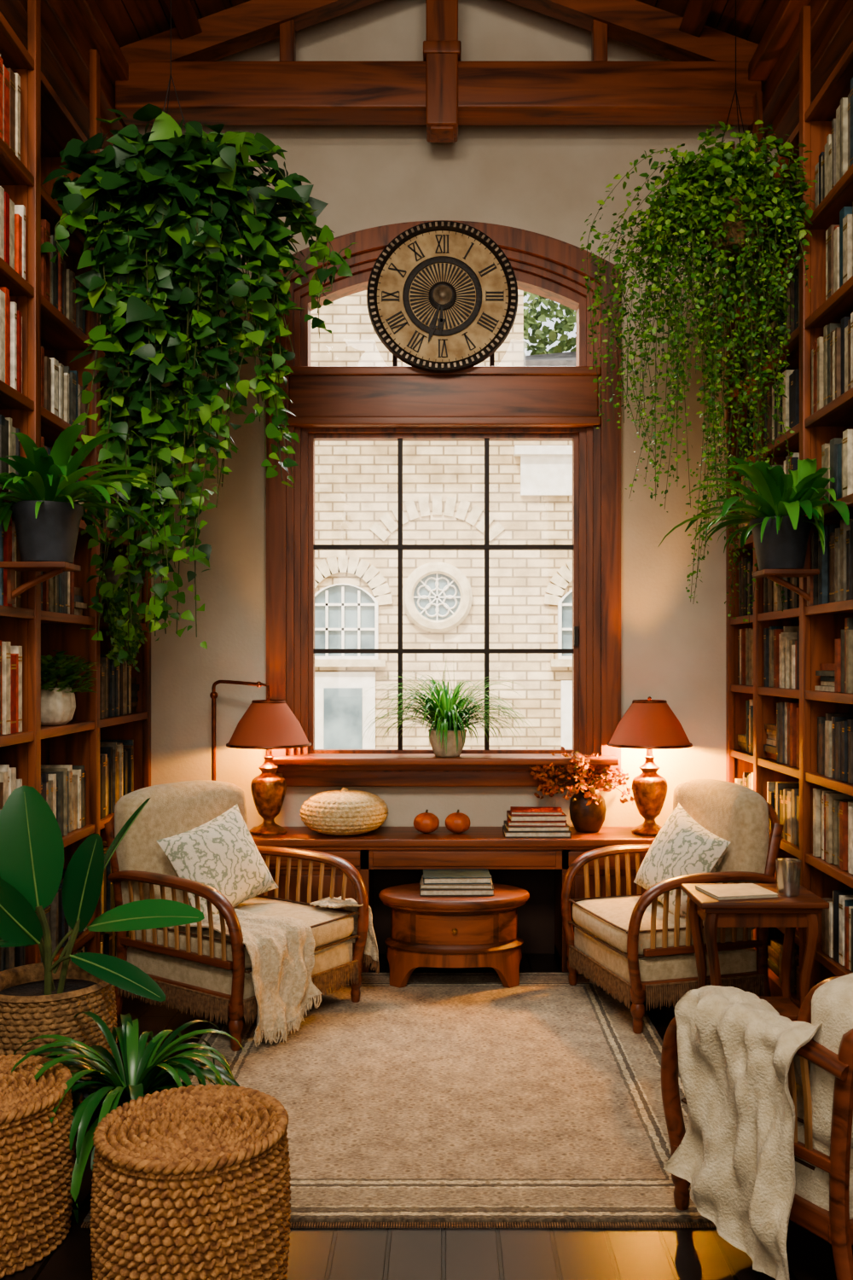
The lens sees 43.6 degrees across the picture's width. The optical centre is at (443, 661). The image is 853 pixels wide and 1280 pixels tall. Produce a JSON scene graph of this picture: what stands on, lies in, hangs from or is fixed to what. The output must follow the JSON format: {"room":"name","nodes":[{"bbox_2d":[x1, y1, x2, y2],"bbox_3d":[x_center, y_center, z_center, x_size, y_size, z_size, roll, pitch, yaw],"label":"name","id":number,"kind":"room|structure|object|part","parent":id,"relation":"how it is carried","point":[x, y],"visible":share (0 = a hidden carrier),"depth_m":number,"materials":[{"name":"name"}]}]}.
{"room":"home library","nodes":[
{"label":"home library","id":0,"kind":"room"},
{"bbox_2d":[0,953,852,1279],"bbox_3d":[0.000,1.550,2.275,4.200,0.100,6.950,0,0,0],"label":"floor","id":1,"kind":"structure","parent":0,"point":[315,1253],"depth_m":2.72,"materials":[{"name":"brown wood"}]},
{"bbox_2d":[0,1053,75,1279],"bbox_3d":[-1.200,1.297,2.760,0.468,0.404,0.468,0,0,12],"label":"pouf","id":2,"kind":"object","parent":1,"relation":"on","point":[37,1161],"visible":0.98,"depth_m":2.66,"materials":[{"name":"brown wicker"}]},
{"bbox_2d":[0,0,151,986],"bbox_3d":[-1.683,-0.580,3.324,0.351,4.160,4.360,0,0,0],"label":"bookshelf","id":3,"kind":"object","parent":1,"relation":"on","point":[47,126],"visible":0.19,"depth_m":4.35,"materials":[{"name":"brown wood"}]},
{"bbox_2d":[40,650,98,725],"bbox_3d":[-1.601,0.105,4.330,0.389,0.302,0.384,0,0,0],"label":"potted herb","id":4,"kind":"object","parent":3,"relation":"on","point":[58,703],"visible":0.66,"depth_m":4.27,"materials":[{"name":"green plant"}]},
{"bbox_2d":[40,686,75,725],"bbox_3d":[-1.600,0.181,4.329,0.207,0.150,0.206,0,0,0],"label":"pot","id":5,"kind":"object","parent":4,"relation":"on","point":[58,704],"depth_m":4.26,"materials":[{"name":"white ceramic"}]},
{"bbox_2d":[0,53,142,971],"bbox_3d":[-1.666,-0.356,3.321,0.275,3.546,4.243,0,0,0],"label":"books","id":6,"kind":"object","parent":3,"relation":"on","point":[62,786],"visible":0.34,"depth_m":4.20,"materials":[{"name":"multicoloured paper"}]},
{"bbox_2d":[0,424,165,604],"bbox_3d":[-1.239,-0.485,3.721,0.561,0.571,0.745,0,0,0],"label":"potted fern","id":7,"kind":"object","parent":3,"relation":"attached to","point":[47,517],"visible":1,"depth_m":3.62,"materials":[{"name":"green plant"}]},
{"bbox_2d":[10,500,83,563],"bbox_3d":[-1.375,-0.440,3.700,0.240,0.200,0.240,0,0,0],"label":"pot","id":8,"kind":"object","parent":7,"relation":"on","point":[52,537],"depth_m":3.62,"materials":[{"name":"grey ceramic"}]},
{"bbox_2d":[99,579,148,671],"bbox_3d":[-1.448,-0.162,4.854,0.349,0.421,0.389,0,0,38],"label":"trailing plant","id":9,"kind":"object","parent":3,"relation":"on","point":[113,613],"visible":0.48,"depth_m":4.74,"materials":[{"name":"green plant"}]},
{"bbox_3d":[-1.600,-0.248,4.820,0.150,0.110,0.149,0,0,0],"label":"pot","id":10,"kind":"part","parent":9,"relation":"part of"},
{"bbox_2d":[0,785,204,1146],"bbox_3d":[-1.129,0.947,3.420,0.743,1.105,0.429,0,0,0],"label":"rubber plant","id":11,"kind":"object","parent":1,"relation":"on","point":[44,997],"visible":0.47,"depth_m":3.38,"materials":[{"name":"green plant"}]},
{"bbox_2d":[0,960,117,1146],"bbox_3d":[-1.270,1.256,3.420,0.429,0.485,0.429,0,0,0],"label":"basket","id":12,"kind":"object","parent":11,"relation":"on","point":[34,1002],"depth_m":3.29,"materials":[{"name":"brown wicker"}]},
{"bbox_2d":[89,1083,291,1279],"bbox_3d":[-0.600,1.297,2.550,0.468,0.404,0.468,0,0,12],"label":"pouf","id":13,"kind":"object","parent":1,"relation":"on","point":[190,1182],"visible":1,"depth_m":2.40,"materials":[{"name":"brown wicker"}]},
{"bbox_2d":[209,680,270,780],"bbox_3d":[-1.054,0.796,5.340,0.392,1.408,0.200,0,0,0],"label":"floor lamp","id":14,"kind":"object","parent":1,"relation":"on","point":[213,695],"visible":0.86,"depth_m":5.33,"materials":[{"name":"orange metal"}]},
{"bbox_2d":[81,971,716,1227],"bbox_3d":[-0.050,1.492,3.969,1.820,0.014,2.298,0,0,0],"label":"area rug","id":15,"kind":"object","parent":1,"relation":"on","point":[439,1097],"visible":0.55,"depth_m":3.61,"materials":[{"name":"beige carpet"}]},
{"bbox_2d":[11,1011,245,1222],"bbox_3d":[-0.900,1.268,3.058,0.680,0.435,0.730,0,0,-43],"label":"spider plant","id":16,"kind":"object","parent":15,"relation":"on","point":[112,1085],"visible":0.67,"depth_m":3.00,"materials":[{"name":"green plant"}]},
{"bbox_3d":[-0.890,1.350,3.050,0.270,0.270,0.270,0,0,0],"label":"pot","id":17,"kind":"part","parent":16,"relation":"part of","materials":[{"name":"brown wicker"}]},
{"bbox_2d":[104,779,379,1051],"bbox_3d":[-0.876,1.017,4.591,0.985,0.945,0.870,0,0,35],"label":"armchair","id":18,"kind":"object","parent":15,"relation":"on","point":[192,844],"visible":0.92,"depth_m":4.46,"materials":[{"name":"fabric"}]},
{"bbox_3d":[-1.151,0.840,4.765,0.259,0.590,0.700,0,0,35],"label":"backrest","id":19,"kind":"part","parent":18,"relation":"part of","materials":[{"name":"fabric"}]},
{"bbox_2d":[157,803,278,914],"bbox_3d":[-0.969,0.880,4.612,0.233,0.476,0.542,0,0,35],"label":"pillow","id":20,"kind":"object","parent":18,"relation":"on","point":[221,853],"depth_m":4.55,"materials":[{"name":"beige fabric"}]},
{"bbox_3d":[-0.859,1.347,4.558,0.720,0.105,0.749,0,0,35],"label":"fringe trim","id":21,"kind":"part","parent":18,"relation":"part of","materials":[{"name":"brown fabric"}]},
{"bbox_2d":[127,896,354,999],"bbox_3d":[-0.856,1.195,4.556,0.737,0.260,0.670,0,0,35],"label":"seat cushion","id":22,"kind":"object","parent":18,"relation":"on","point":[333,953],"depth_m":4.37,"materials":[{"name":"fabric"}]},
{"bbox_2d":[179,908,322,1047],"bbox_3d":[-0.801,1.255,4.292,0.522,0.442,0.364,0,0,35],"label":"knitted throw","id":23,"kind":"object","parent":18,"relation":"on","point":[274,982],"depth_m":4.17,"materials":[{"name":"beige fabric"}]},
{"bbox_2d":[309,896,379,973],"bbox_3d":[-0.425,1.203,4.663,0.231,0.334,0.231,0,0,35],"label":"throw","id":24,"kind":"object","parent":18,"relation":"on","point":[355,919],"depth_m":4.63,"materials":[{"name":"beige fabric"}]},
{"bbox_2d":[378,883,529,987],"bbox_3d":[0.050,1.278,4.990,0.704,0.411,0.436,0,0,0],"label":"coffee table","id":25,"kind":"object","parent":15,"relation":"on","point":[427,931],"visible":0.88,"depth_m":4.83,"materials":[{"name":"brown wood"}]},
{"bbox_3d":[0.050,1.213,4.866,0.571,0.130,0.136,0,0,0],"label":"drawer","id":26,"kind":"part","parent":25,"relation":"part of","materials":[{"name":"brown wood"}]},
{"bbox_3d":[0.050,1.213,4.790,0.028,0.028,0.028,0,0,0],"label":"knob","id":27,"kind":"part","parent":25,"relation":"part of","materials":[{"name":"gold metal"}]},
{"bbox_2d":[419,868,494,896],"bbox_3d":[0.060,1.030,4.980,0.344,0.082,0.227,0,0,0],"label":"book stack","id":28,"kind":"object","parent":25,"relation":"on","point":[442,881],"visible":1,"depth_m":4.88,"materials":[{"name":"paper"}]},
{"bbox_2d":[420,874,492,889],"bbox_3d":[0.060,1.030,4.980,0.334,0.022,0.217,0,0,0],"label":"book","id":29,"kind":"object","parent":28,"relation":"on","point":[481,883],"depth_m":4.88,"materials":[{"name":"paper"}]},
{"bbox_2d":[423,868,491,884],"bbox_3d":[0.060,1.004,4.980,0.310,0.030,0.200,0,0,-2],"label":"book","id":30,"kind":"object","parent":28,"relation":"on","point":[442,875],"depth_m":4.90,"materials":[{"name":"paper"}]},
{"bbox_2d":[419,879,494,896],"bbox_3d":[0.060,1.056,4.980,0.344,0.030,0.227,0,0,0],"label":"book","id":31,"kind":"object","parent":28,"relation":"on","point":[469,889],"depth_m":4.88,"materials":[{"name":"paper"}]},
{"bbox_2d":[561,779,784,1034],"bbox_3d":[1.008,1.012,4.677,0.770,0.955,0.787,0,0,-16],"label":"armchair","id":32,"kind":"object","parent":15,"relation":"on","point":[639,947],"visible":0.91,"depth_m":4.45,"materials":[{"name":"fabric"}]},
{"bbox_2d":[572,895,756,983],"bbox_3d":[0.942,1.195,4.659,0.617,0.260,0.620,0,0,-16],"label":"seat cushion","id":33,"kind":"object","parent":32,"relation":"on","point":[600,936],"depth_m":4.42,"materials":[{"name":"fabric"}]},
{"bbox_3d":[0.946,1.347,4.660,0.600,0.105,0.699,0,0,-16],"label":"fringe trim","id":34,"kind":"part","parent":32,"relation":"part of","materials":[{"name":"brown fabric"}]},
{"bbox_2d":[634,802,730,917],"bbox_3d":[1.031,0.880,4.653,0.236,0.480,0.518,0,0,-16],"label":"pillow","id":35,"kind":"object","parent":32,"relation":"on","point":[695,838],"depth_m":4.58,"materials":[{"name":"white fabric"}]},
{"bbox_3d":[1.216,0.835,4.737,0.232,0.600,0.650,0,0,-16],"label":"backrest","id":36,"kind":"part","parent":32,"relation":"part of","materials":[{"name":"fabric"}]},
{"bbox_2d":[249,826,657,971],"bbox_3d":[0.060,1.175,5.298,2.080,0.650,0.395,0,0,0],"label":"desk","id":37,"kind":"object","parent":1,"relation":"on","point":[384,858],"visible":0.28,"depth_m":5.13,"materials":[{"name":"brown wood"}]},
{"bbox_2d":[226,696,311,835],"bbox_3d":[-0.865,0.511,5.280,0.418,0.675,0.418,0,0,0],"label":"table lamp","id":38,"kind":"object","parent":37,"relation":"on","point":[269,724],"visible":1,"depth_m":5.20,"materials":[{"name":"gold metal"}]},
{"bbox_3d":[-0.865,0.306,5.280,0.410,0.215,0.410,0,0,0],"label":"lamp shade","id":39,"kind":"part","parent":38,"relation":"part of","materials":[{"name":"orange fabric"}]},
{"bbox_3d":[-0.865,0.296,5.280,0.418,0.244,0.418,0,0,0],"label":"shade trim","id":40,"kind":"part","parent":38,"relation":"part of","materials":[{"name":"brown fabric"}]},
{"bbox_2d":[300,787,388,835],"bbox_3d":[-0.490,0.737,5.262,0.435,0.225,0.435,0,0,0],"label":"basket","id":41,"kind":"object","parent":37,"relation":"on","point":[344,811],"visible":1,"depth_m":5.11,"materials":[{"name":"beige wicker"}]},
{"bbox_2d":[413,809,439,832],"bbox_3d":[-0.085,0.791,5.278,0.126,0.116,0.126,0,0,0],"label":"pumpkin","id":42,"kind":"object","parent":37,"relation":"on","point":[426,822],"visible":1,"depth_m":5.23,"materials":[{"name":"orange food"}]},
{"bbox_2d":[445,808,471,832],"bbox_3d":[0.070,0.791,5.281,0.126,0.116,0.126,0,0,0],"label":"pumpkin","id":43,"kind":"object","parent":37,"relation":"on","point":[457,822],"visible":1,"depth_m":5.24,"materials":[{"name":"orange food"}]},
{"bbox_2d":[502,806,571,837],"bbox_3d":[0.455,0.787,5.240,0.320,0.123,0.212,0,0,0],"label":"book stack","id":44,"kind":"object","parent":37,"relation":"on","point":[521,821],"visible":1,"depth_m":5.15,"materials":[{"name":"paper"}]},
{"bbox_2d":[510,806,563,815],"bbox_3d":[0.455,0.735,5.240,0.250,0.018,0.170,0,0,3],"label":"book","id":45,"kind":"object","parent":44,"relation":"on","point":[514,811],"depth_m":5.17,"materials":[{"name":"paper"}]},
{"bbox_2d":[506,810,566,821],"bbox_3d":[0.455,0.759,5.240,0.270,0.030,0.180,0,0,-3],"label":"book","id":46,"kind":"object","parent":44,"relation":"on","point":[512,816],"depth_m":5.16,"materials":[{"name":"paper"}]},
{"bbox_2d":[506,816,566,826],"bbox_3d":[0.455,0.785,5.240,0.286,0.022,0.198,0,0,0],"label":"book","id":47,"kind":"object","parent":44,"relation":"on","point":[511,821],"depth_m":5.15,"materials":[{"name":"paper"}]},
{"bbox_2d":[504,820,570,831],"bbox_3d":[0.455,0.808,5.240,0.300,0.025,0.200,0,0,-2],"label":"book","id":48,"kind":"object","parent":44,"relation":"on","point":[514,826],"depth_m":5.15,"materials":[{"name":"paper"}]},
{"bbox_2d":[502,825,571,837],"bbox_3d":[0.455,0.835,5.240,0.320,0.028,0.200,0,0,0],"label":"book","id":49,"kind":"object","parent":44,"relation":"on","point":[508,831],"depth_m":5.15,"materials":[{"name":"paper"}]},
{"bbox_2d":[529,746,634,832],"bbox_3d":[0.692,0.637,5.309,0.529,0.424,0.352,0,0,0],"label":"flower vase","id":50,"kind":"object","parent":37,"relation":"on","point":[587,808],"visible":0.9,"depth_m":5.27,"materials":[{"name":"ceramic"}]},
{"bbox_2d":[606,696,692,835],"bbox_3d":[1.020,0.511,5.280,0.418,0.675,0.418,0,0,0],"label":"table lamp","id":51,"kind":"object","parent":37,"relation":"on","point":[649,724],"visible":0.94,"depth_m":5.20,"materials":[{"name":"gold metal"}]},
{"bbox_3d":[1.020,0.306,5.280,0.410,0.215,0.410,0,0,0],"label":"lamp shade","id":52,"kind":"part","parent":51,"relation":"part of","materials":[{"name":"orange fabric"}]},
{"bbox_3d":[1.020,0.296,5.280,0.418,0.244,0.418,0,0,0],"label":"shade trim","id":53,"kind":"part","parent":51,"relation":"part of","materials":[{"name":"brown fabric"}]},
{"bbox_2d":[680,883,829,1021],"bbox_3d":[1.175,1.191,4.060,0.470,0.621,0.340,0,0,0],"label":"side table","id":54,"kind":"object","parent":1,"relation":"on","point":[795,906],"visible":0.76,"depth_m":3.93,"materials":[{"name":"brown wood"}]},
{"bbox_2d":[695,883,778,900],"bbox_3d":[1.110,0.873,4.050,0.240,0.012,0.200,0,0,-11],"label":"magazine","id":55,"kind":"object","parent":54,"relation":"on","point":[720,892],"visible":1,"depth_m":4.02,"materials":[{"name":"paper"}]},
{"bbox_2d":[661,972,852,1279],"bbox_3d":[0.964,1.117,2.740,0.720,0.745,0.696,0,0,-30],"label":"armchair","id":56,"kind":"object","parent":1,"relation":"on","point":[767,1142],"visible":1,"depth_m":2.54,"materials":[{"name":"white fabric"}]},
{"bbox_2d":[688,1082,852,1219],"bbox_3d":[0.978,1.205,2.818,0.450,0.240,0.557,0,0,-30],"label":"seat cushion","id":57,"kind":"object","parent":56,"relation":"on","point":[812,1183],"depth_m":2.53,"materials":[{"name":"white fabric"}]},
{"bbox_3d":[1.101,0.950,2.605,0.480,0.410,0.218,0,0,-30],"label":"backrest","id":58,"kind":"part","parent":56,"relation":"part of","materials":[{"name":"white fabric"}]},
{"bbox_2d":[726,5,852,1021],"bbox_3d":[1.633,-0.580,3.614,0.351,4.160,3.780,0,0,0],"label":"bookshelf","id":59,"kind":"object","parent":1,"relation":"on","point":[820,625],"visible":0.4,"depth_m":4.33,"materials":[{"name":"brown wood"}]},
{"bbox_2d":[658,457,849,605],"bbox_3d":[1.176,-0.525,4.178,0.586,0.609,0.898,0,0,0],"label":"potted fern","id":60,"kind":"object","parent":59,"relation":"attached to","point":[781,529],"visible":0.99,"depth_m":4.13,"materials":[{"name":"green plant"}]},
{"bbox_2d":[750,515,813,570],"bbox_3d":[1.335,-0.460,4.220,0.240,0.200,0.240,0,0,0],"label":"pot","id":61,"kind":"object","parent":60,"relation":"on","point":[787,549],"depth_m":4.14,"materials":[{"name":"grey ceramic"}]},
{"bbox_2d":[734,76,852,1000],"bbox_3d":[1.615,-0.356,3.611,0.272,3.546,3.663,0,0,0],"label":"books","id":62,"kind":"object","parent":59,"relation":"on","point":[832,354],"visible":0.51,"depth_m":4.17,"materials":[{"name":"multicoloured paper"}]},
{"bbox_2d":[94,0,781,47],"bbox_3d":[0.000,-3.312,2.275,4.200,0.895,6.950,0,0,0],"label":"ceiling","id":63,"kind":"structure","parent":0,"point":[130,21],"depth_m":5.17,"materials":[{"name":"brown wood"}]},
{"bbox_2d":[164,0,202,39],"bbox_3d":[-1.250,-3.110,2.150,0.140,0.146,6.600,0,0,0],"label":"purlin","id":64,"kind":"object","parent":63,"relation":"attached to","point":[184,17],"visible":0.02,"depth_m":5.07,"materials":[{"name":"brown wood"}]},
{"bbox_2d":[40,0,357,659],"bbox_3d":[-1.033,-1.608,4.336,1.222,3.205,0.926,0,0,15],"label":"ivy","id":65,"kind":"object","parent":63,"relation":"hanging from","point":[179,212],"visible":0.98,"depth_m":4.17,"materials":[{"name":"plant"}]},
{"bbox_2d":[115,0,762,142],"bbox_3d":[0.000,-3.058,5.255,3.338,0.947,0.210,0,0,0],"label":"roof truss","id":66,"kind":"object","parent":63,"relation":"attached to","point":[441,92],"visible":0.95,"depth_m":5.18,"materials":[{"name":"brown wood"}]},
{"bbox_3d":[-0.007,-3.042,5.255,0.185,0.915,0.210,0,0,0],"label":"king post","id":67,"kind":"part","parent":66,"relation":"part of","materials":[{"name":"brown wood"}]},
{"bbox_2d":[679,0,715,37],"bbox_3d":[1.220,-3.121,2.150,0.140,0.146,6.600,0,0,0],"label":"purlin","id":68,"kind":"object","parent":63,"relation":"attached to","point":[697,12],"visible":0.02,"depth_m":5.07,"materials":[{"name":"brown wood"}]},
{"bbox_2d":[579,0,817,624],"bbox_3d":[1.018,-1.670,4.425,0.926,3.024,0.742,0,0,4],"label":"hanging plant","id":69,"kind":"object","parent":63,"relation":"hanging from","point":[733,206],"visible":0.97,"depth_m":4.30,"materials":[{"name":"plant"}]},
{"bbox_2d":[701,193,772,260],"bbox_3d":[1.200,-1.770,4.380,0.287,0.180,0.285,0,0,0],"label":"hanging basket","id":70,"kind":"object","parent":69,"relation":"on","point":[730,243],"depth_m":4.28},
{"bbox_2d":[99,0,778,830],"bbox_3d":[0.000,-1.200,5.625,4.200,5.400,0.250,0,0,0],"label":"wall","id":71,"kind":"structure","parent":0,"point":[546,180],"depth_m":5.50,"materials":[{"name":"paint"}]},
{"bbox_2d":[366,221,518,372],"bbox_3d":[-0.005,-1.835,5.359,0.764,0.764,0.073,0,0,0],"label":"wall clock","id":72,"kind":"object","parent":71,"relation":"attached to","point":[443,296],"visible":1,"depth_m":5.36,"materials":[{"name":"beige metal"}]},
{"bbox_2d":[266,220,621,773],"bbox_3d":[0.000,-0.838,5.532,1.810,2.815,0.255,0,0,0],"label":"window frame","id":73,"kind":"structure","parent":71,"relation":"attached to","point":[557,261],"depth_m":5.42,"materials":[{"name":"brown wood"}]},
{"bbox_2d":[286,269,601,754],"bbox_3d":[0.000,-0.785,5.535,1.600,2.570,0.250,0,0,0],"label":"window","id":74,"kind":"structure","parent":71,"relation":"in","point":[526,282],"depth_m":5.43,"materials":[{"name":"brown wood"}]},
{"bbox_3d":[0.000,-1.350,5.535,1.600,0.300,0.250,0,0,0],"label":"transom rail","id":75,"kind":"part","parent":74,"relation":"part of","materials":[{"name":"brown wood"}]},
{"bbox_2d":[314,352,578,750],"bbox_3d":[0.007,-0.780,5.545,1.375,2.500,0.090,0,0,0],"label":"bars","id":76,"kind":"object","parent":74,"relation":"attached to","point":[399,547],"visible":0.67,"depth_m":5.54,"materials":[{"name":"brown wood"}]},
{"bbox_2d":[272,753,619,786],"bbox_3d":[0.000,0.558,5.415,1.740,0.160,0.290,0,0,0],"label":"sill","id":77,"kind":"structure","parent":71,"relation":"attached to","point":[310,761],"depth_m":5.41,"materials":[{"name":"brown wood"}]},
{"bbox_2d":[360,657,538,756],"bbox_3d":[0.033,0.227,5.303,0.898,0.500,0.408,0,0,0],"label":"potted grass","id":78,"kind":"object","parent":77,"relation":"on","point":[447,736],"depth_m":5.31,"materials":[{"name":"green plant"}]},
{"bbox_2d":[428,728,466,756],"bbox_3d":[0.020,0.409,5.370,0.197,0.135,0.197,0,0,0],"label":"pot","id":79,"kind":"object","parent":78,"relation":"on","point":[451,742],"depth_m":5.30,"materials":[{"name":"beige ceramic"}]},
{"bbox_3d":[-1.980,-0.850,2.150,0.240,4.700,6.700,0,0,0],"label":"wall","id":80,"kind":"structure","parent":0,"visible":0},
{"bbox_2d":[0,0,128,148],"bbox_3d":[-1.695,-2.820,2.175,0.330,0.360,6.650,0,0,0],"label":"ceiling beam","id":81,"kind":"structure","parent":80,"relation":"attached to","point":[69,28],"depth_m":4.79,"materials":[{"name":"brown wood"}]},
{"bbox_3d":[1.955,-0.850,2.150,0.290,4.700,6.700,0,0,0],"label":"wall","id":82,"kind":"structure","parent":0,"visible":0},
{"bbox_2d":[748,0,852,148],"bbox_3d":[1.645,-2.820,2.175,0.330,0.360,6.650,0,0,0],"label":"ceiling beam","id":83,"kind":"structure","parent":82,"relation":"attached to","point":[775,62],"depth_m":4.82,"materials":[{"name":"brown wood"}]},
{"label":"outside","id":84,"kind":"structure","parent":0,"visible":0},
{"bbox_3d":[0.000,2.050,10.880,18.000,0.100,10.240,0,0,0],"label":"ground","id":85,"kind":"structure","parent":84,"visible":0},
{"bbox_2d":[310,289,572,749],"bbox_3d":[0.000,-2.250,10.200,18.000,8.500,0.400,0,0,0],"label":"facade","id":86,"kind":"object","parent":85,"relation":"on","point":[356,482],"visible":0.09,"depth_m":10.00,"materials":[{"name":"brick"}]},
{"bbox_2d":[314,555,392,666],"bbox_3d":[-0.940,-0.470,9.960,0.924,1.040,0.120,0,0,0],"label":"arched window","id":87,"kind":"structure","parent":86,"relation":"attached to","point":[346,615],"depth_m":9.96,"materials":[{"name":"white paint"}]},
{"bbox_2d":[369,495,505,541],"bbox_3d":[-0.060,-1.336,10.000,1.268,0.428,0.040,0,0,0],"label":"arch","id":88,"kind":"object","parent":86,"relation":"attached to","point":[476,511],"visible":0.92,"depth_m":9.98,"materials":[{"name":"stone"}]},
{"bbox_2d":[402,561,472,632],"bbox_3d":[-0.060,-0.600,9.955,0.660,0.660,0.090,0,0,0],"label":"window","id":89,"kind":"structure","parent":86,"relation":"attached to","point":[438,596],"depth_m":9.95,"materials":[{"name":"stone"}]},
{"bbox_2d":[314,445,572,749],"bbox_3d":[0.530,-0.050,9.940,3.540,3.900,0.120,0,0,0],"label":"doorways","id":90,"kind":"structure","parent":86,"relation":"attached to","point":[341,712],"depth_m":9.96,"materials":[{"name":"white paint"}]},
{"bbox_2d":[523,351,576,366],"bbox_3d":[4.875,-3.440,11.025,8.250,1.480,2.350,0,0,0],"label":"roof slope","id":91,"kind":"structure","parent":86,"relation":"attached to","point":[569,358],"depth_m":10.22,"materials":[{"name":"stone"}]},
{"bbox_2d":[543,560,572,666],"bbox_3d":[1.400,-0.470,9.960,0.924,1.040,0.120,0,0,0],"label":"arched window","id":92,"kind":"structure","parent":86,"relation":"attached to","point":[565,602],"depth_m":9.96,"materials":[{"name":"white paint"}]},
{"bbox_2d":[523,290,576,355],"bbox_3d":[2.394,-1.804,12.932,3.479,7.613,2.116,0,0,0],"label":"tree","id":93,"kind":"object","parent":85,"relation":"on","point":[567,325],"visible":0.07,"depth_m":12.64,"materials":[{"name":"green plant"}]}
]}

